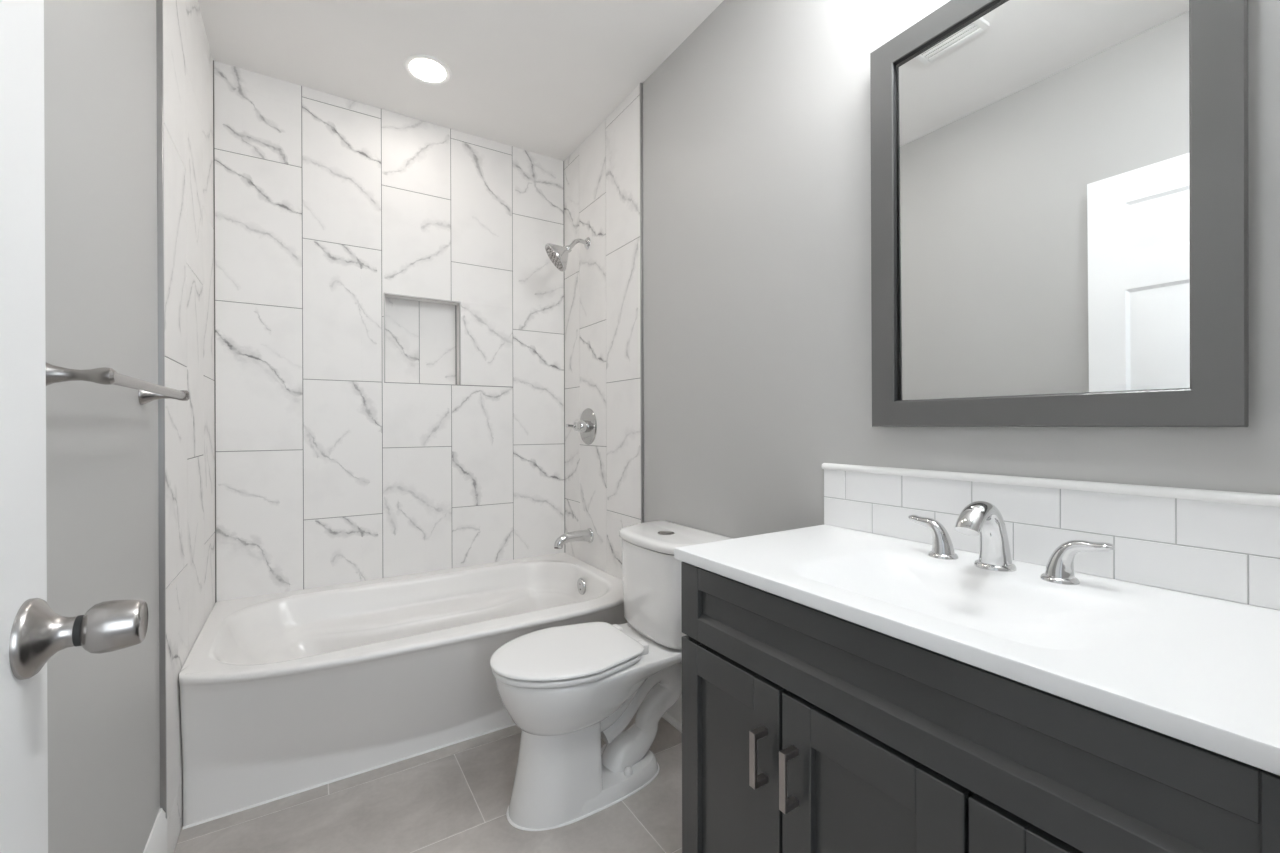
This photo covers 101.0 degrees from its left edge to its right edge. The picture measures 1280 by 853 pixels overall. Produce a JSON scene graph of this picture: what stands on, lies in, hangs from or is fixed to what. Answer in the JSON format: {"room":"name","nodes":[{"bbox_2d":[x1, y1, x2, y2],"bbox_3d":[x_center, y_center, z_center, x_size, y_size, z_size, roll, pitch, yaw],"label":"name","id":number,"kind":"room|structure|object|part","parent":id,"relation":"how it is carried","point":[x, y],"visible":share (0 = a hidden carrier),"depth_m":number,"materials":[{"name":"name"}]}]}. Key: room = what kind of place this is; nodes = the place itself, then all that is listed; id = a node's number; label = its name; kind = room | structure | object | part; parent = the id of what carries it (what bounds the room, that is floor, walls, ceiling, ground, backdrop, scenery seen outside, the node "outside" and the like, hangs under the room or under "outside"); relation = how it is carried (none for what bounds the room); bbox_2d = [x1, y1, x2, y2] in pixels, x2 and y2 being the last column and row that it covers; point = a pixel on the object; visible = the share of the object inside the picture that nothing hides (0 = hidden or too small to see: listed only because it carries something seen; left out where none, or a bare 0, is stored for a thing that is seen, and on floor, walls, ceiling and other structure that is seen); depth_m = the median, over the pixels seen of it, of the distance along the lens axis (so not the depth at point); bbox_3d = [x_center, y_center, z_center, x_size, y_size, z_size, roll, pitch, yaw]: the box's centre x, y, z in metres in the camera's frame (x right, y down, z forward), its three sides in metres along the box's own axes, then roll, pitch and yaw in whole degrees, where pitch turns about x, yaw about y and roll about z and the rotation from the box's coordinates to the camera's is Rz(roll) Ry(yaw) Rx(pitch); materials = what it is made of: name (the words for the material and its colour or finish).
{"room":"bathroom","nodes":[
{"label":"bathroom","id":0,"kind":"room"},
{"bbox_2d":[44,0,214,852],"bbox_3d":[-1.045,-0.148,0.973,0.110,2.728,2.986,0,0,-32],"label":"wall","id":1,"kind":"structure","parent":0,"point":[100,60],"depth_m":1.08,"materials":[{"name":"paint"}]},
{"bbox_2d":[46,362,189,404],"bbox_3d":[-0.948,-0.073,0.983,0.085,0.047,0.617,0,0,-32],"label":"towel bar","id":2,"kind":"object","parent":1,"relation":"attached to","point":[148,392],"visible":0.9,"depth_m":0.76,"materials":[{"name":"silver metal"}]},
{"bbox_3d":[-0.795,-0.072,0.742,0.085,0.047,0.047,0,0,-32],"label":"post","id":3,"kind":"part","parent":2,"relation":"part of","materials":[{"name":"silver metal"}]},
{"bbox_3d":[-1.100,-0.073,1.224,0.085,0.047,0.047,0,0,-32],"label":"post","id":4,"kind":"part","parent":2,"relation":"part of","materials":[{"name":"silver metal"}]},
{"bbox_2d":[143,808,166,852],"bbox_3d":[-0.959,1.063,0.953,0.026,0.185,0.935,0,0,-32],"label":"baseboard","id":5,"kind":"structure","parent":1,"relation":"attached to","point":[157,840],"depth_m":1.29,"materials":[{"name":"white paint"}]},
{"bbox_2d":[156,0,166,818],"bbox_3d":[-1.222,-0.148,1.347,0.012,2.607,0.009,0,0,-32],"label":"trim","id":6,"kind":"structure","parent":1,"relation":"attached to","point":[159,3],"depth_m":1.34,"materials":[{"name":"metal"}]},
{"bbox_2d":[213,61,564,602],"bbox_3d":[-1.105,-0.152,2.583,1.730,2.728,0.199,0,0,-32],"label":"wall","id":7,"kind":"structure","parent":0,"point":[328,471],"depth_m":2.40,"materials":[{"name":"tile"}]},
{"bbox_2d":[384,293,460,384],"bbox_3d":[-1.033,-0.410,2.518,0.345,0.410,0.013,0,0,-32],"label":"trim","id":8,"kind":"structure","parent":7,"relation":"attached to","point":[384,293],"depth_m":2.56,"materials":[{"name":"grey metal"}]},
{"bbox_2d":[174,712,681,852],"bbox_3d":[-0.072,1.183,0.771,2.530,0.060,4.180,0,0,-32],"label":"floor","id":9,"kind":"structure","parent":0,"point":[455,798],"depth_m":1.56,"materials":[{"name":"grey tile"}]},
{"bbox_2d":[179,553,627,829],"bbox_3d":[-0.813,0.925,2.129,1.506,0.461,0.879,0,0,-32],"label":"bathtub","id":10,"kind":"object","parent":9,"relation":"on","point":[284,694],"visible":0.81,"depth_m":1.79,"materials":[{"name":"white ceramic"}]},
{"bbox_3d":[-0.281,0.765,2.524,0.014,0.080,0.080,0,0,-32],"label":"overflow plate","id":11,"kind":"part","parent":10,"relation":"part of","materials":[{"name":"silver metal"}]},
{"bbox_2d":[490,520,732,830],"bbox_3d":[-0.108,0.762,1.726,0.760,0.786,0.446,0,0,-32],"label":"toilet","id":12,"kind":"object","parent":9,"relation":"on","point":[566,688],"visible":0.94,"depth_m":1.60,"materials":[{"name":"white ceramic"}]},
{"bbox_3d":[-0.238,0.712,1.637,0.437,0.016,0.368,0,0,-32],"label":"seat","id":13,"kind":"part","parent":12,"relation":"part of","materials":[{"name":"white plastic"}]},
{"bbox_3d":[-0.236,0.692,1.639,0.449,0.013,0.374,0,0,-32],"label":"lid","id":14,"kind":"part","parent":12,"relation":"part of","materials":[{"name":"white plastic"}]},
{"bbox_3d":[-0.109,0.809,1.719,0.720,0.169,0.354,0,0,-32],"label":"bowl","id":15,"kind":"part","parent":12,"relation":"part of","materials":[{"name":"white ceramic"}]},
{"bbox_3d":[0.104,0.564,1.860,0.252,0.310,0.434,0,0,-32],"label":"tank","id":16,"kind":"part","parent":12,"relation":"part of","materials":[{"name":"white ceramic"}]},
{"bbox_3d":[0.101,0.389,1.858,0.262,0.031,0.446,0,0,-32],"label":"tank lid","id":17,"kind":"part","parent":12,"relation":"part of","materials":[{"name":"white ceramic"}]},
{"bbox_2d":[681,562,1279,852],"bbox_3d":[0.533,0.724,0.922,0.538,0.854,0.904,0,0,-32],"label":"vanity cabinet","id":18,"kind":"object","parent":9,"relation":"on","point":[805,729],"visible":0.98,"depth_m":0.75,"materials":[{"name":"grey paint"}]},
{"bbox_3d":[0.181,0.753,1.069,0.005,0.449,0.176,0,0,-32],"label":"panel","id":19,"kind":"part","parent":18,"relation":"part of","materials":[{"name":"grey paint"}]},
{"bbox_3d":[0.178,0.753,1.063,0.019,0.568,0.288,0,0,-32],"label":"door","id":20,"kind":"part","parent":18,"relation":"part of","materials":[{"name":"grey paint"}]},
{"bbox_3d":[0.215,0.598,0.955,0.034,0.099,0.014,0,0,-32],"label":"handle","id":21,"kind":"part","parent":18,"relation":"part of","materials":[{"name":"silver metal"}]},
{"bbox_3d":[0.252,0.598,0.895,0.034,0.099,0.014,0,0,-32],"label":"handle","id":22,"kind":"part","parent":18,"relation":"part of","materials":[{"name":"silver metal"}]},
{"bbox_3d":[0.344,0.753,0.810,0.006,0.448,0.186,0,0,-32],"label":"panel","id":23,"kind":"part","parent":18,"relation":"part of","materials":[{"name":"grey paint"}]},
{"bbox_3d":[0.340,0.753,0.806,0.019,0.568,0.304,0,0,-32],"label":"door","id":24,"kind":"part","parent":18,"relation":"part of","materials":[{"name":"grey paint"}]},
{"bbox_2d":[674,524,1279,775],"bbox_3d":[0.546,0.306,0.921,0.516,0.071,0.944,0,0,-32],"label":"countertop","id":25,"kind":"structure","parent":18,"relation":"on","point":[1203,672],"depth_m":0.75,"materials":[{"name":"white stone"}]},
{"bbox_2d":[908,501,1114,584],"bbox_3d":[0.648,0.205,0.989,0.151,0.131,0.346,0,0,-32],"label":"widespread faucet","id":26,"kind":"object","parent":25,"relation":"on","point":[984,519],"visible":1,"depth_m":0.98,"materials":[{"name":"silver metal"}]},
{"bbox_3d":[0.616,0.229,1.118,0.043,0.073,0.094,0,0,-32],"label":"handle","id":27,"kind":"part","parent":26,"relation":"part of","materials":[{"name":"silver metal"}]},
{"bbox_3d":[0.644,0.202,0.990,0.145,0.127,0.055,0,0,-32],"label":"spout","id":28,"kind":"part","parent":26,"relation":"part of","materials":[{"name":"silver metal"}]},
{"bbox_3d":[0.750,0.229,0.905,0.043,0.073,0.094,0,0,-32],"label":"handle","id":29,"kind":"part","parent":26,"relation":"part of","materials":[{"name":"silver metal"}]},
{"bbox_3d":[0.504,0.753,0.547,0.019,0.568,0.300,0,0,-32],"label":"door","id":30,"kind":"part","parent":18,"relation":"part of","materials":[{"name":"grey paint"}]},
{"bbox_2d":[198,0,723,160],"bbox_3d":[-0.111,-1.484,0.816,2.530,0.060,4.300,0,0,-32],"label":"ceiling","id":31,"kind":"structure","parent":0,"point":[536,76],"depth_m":2.05,"materials":[{"name":"paint"}]},
{"bbox_2d":[403,54,451,84],"bbox_3d":[-0.866,-1.453,2.155,0.184,0.007,0.184,0,0,-32],"label":"recessed light","id":32,"kind":"object","parent":31,"relation":"in","point":[426,69],"visible":1,"depth_m":2.15,"materials":[{"name":"white paint"}]},
{"bbox_2d":[564,0,1279,662],"bbox_3d":[0.324,-0.154,1.839,0.110,2.728,2.986,0,0,-32],"label":"wall","id":33,"kind":"structure","parent":0,"point":[757,343],"depth_m":1.64,"materials":[{"name":"paint"}]},
{"bbox_2d":[545,237,589,271],"bbox_3d":[-0.354,-0.854,2.590,0.236,0.197,0.147,0,0,-32],"label":"shower","id":34,"kind":"object","parent":33,"relation":"attached to","point":[557,254],"visible":1,"depth_m":2.54,"materials":[{"name":"silver metal"}]},
{"bbox_3d":[-0.311,-0.898,2.614,0.028,0.077,0.129,0,0,41],"label":"shower arm","id":35,"kind":"part","parent":34,"relation":"part of","materials":[{"name":"silver metal"}]},
{"bbox_2d":[554,528,593,548],"bbox_3d":[-0.331,0.549,2.597,0.194,0.080,0.074,0,0,-32],"label":"tub spout","id":36,"kind":"object","parent":33,"relation":"attached to","point":[586,535],"visible":1,"depth_m":2.58,"materials":[{"name":"silver metal"}]},
{"bbox_2d":[566,408,596,444],"bbox_3d":[-0.314,0.000,2.627,0.129,0.184,0.184,0,0,-32],"label":"shower valve","id":37,"kind":"object","parent":33,"relation":"attached to","point":[587,425],"visible":1,"depth_m":2.62,"materials":[{"name":"silver metal"}]},
{"bbox_3d":[-0.336,-0.001,2.603,0.024,0.025,0.065,0,0,42],"label":"lever","id":38,"kind":"part","parent":37,"relation":"part of","materials":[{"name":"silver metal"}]},
{"bbox_2d":[640,83,643,522],"bbox_3d":[0.009,-0.153,2.244,0.012,2.607,0.008,0,0,-32],"label":"trim","id":39,"kind":"structure","parent":33,"relation":"attached to","point":[641,84],"depth_m":2.24,"materials":[{"name":"metal"}]},
{"bbox_2d":[662,694,681,732],"bbox_3d":[0.259,1.080,1.842,0.026,0.140,0.937,0,0,-32],"label":"baseboard","id":40,"kind":"structure","parent":33,"relation":"attached to","point":[673,715],"depth_m":2.03,"materials":[{"name":"white paint"}]},
{"bbox_2d":[822,463,1279,609],"bbox_3d":[0.758,0.185,1.054,0.017,0.168,0.946,0,0,-32],"label":"backsplash","id":41,"kind":"structure","parent":33,"relation":"attached to","point":[1224,545],"depth_m":0.94,"materials":[{"name":"white tile"}]},
{"bbox_3d":[0.758,0.109,1.053,0.016,0.016,0.946,0,0,-32],"label":"edge trim","id":42,"kind":"part","parent":41,"relation":"part of","materials":[{"name":"white tile"}]},
{"bbox_2d":[870,0,1248,426],"bbox_3d":[0.741,-0.459,1.046,0.026,0.920,0.617,0,0,-32],"label":"framed mirror","id":43,"kind":"object","parent":33,"relation":"attached to","point":[1060,188],"visible":1,"depth_m":0.98,"materials":[{"name":"grey paint"}]},
{"bbox_3d":[0.406,-0.151,0.195,1.530,2.608,0.120,0,0,-32],"label":"wall","id":44,"kind":"structure","parent":0,"visible":0},
{"bbox_2d":[0,0,147,852],"bbox_3d":[-0.409,0.112,0.254,0.121,2.063,0.772,0,0,-32],"label":"door","id":45,"kind":"structure","parent":44,"relation":"in","point":[31,632],"depth_m":0.52,"materials":[{"name":"white paint"}]},
{"bbox_3d":[-0.560,0.211,0.559,0.050,0.052,0.052,0,0,-32],"label":"knob","id":46,"kind":"part","parent":45,"relation":"part of","materials":[{"name":"silver metal"}]}
]}

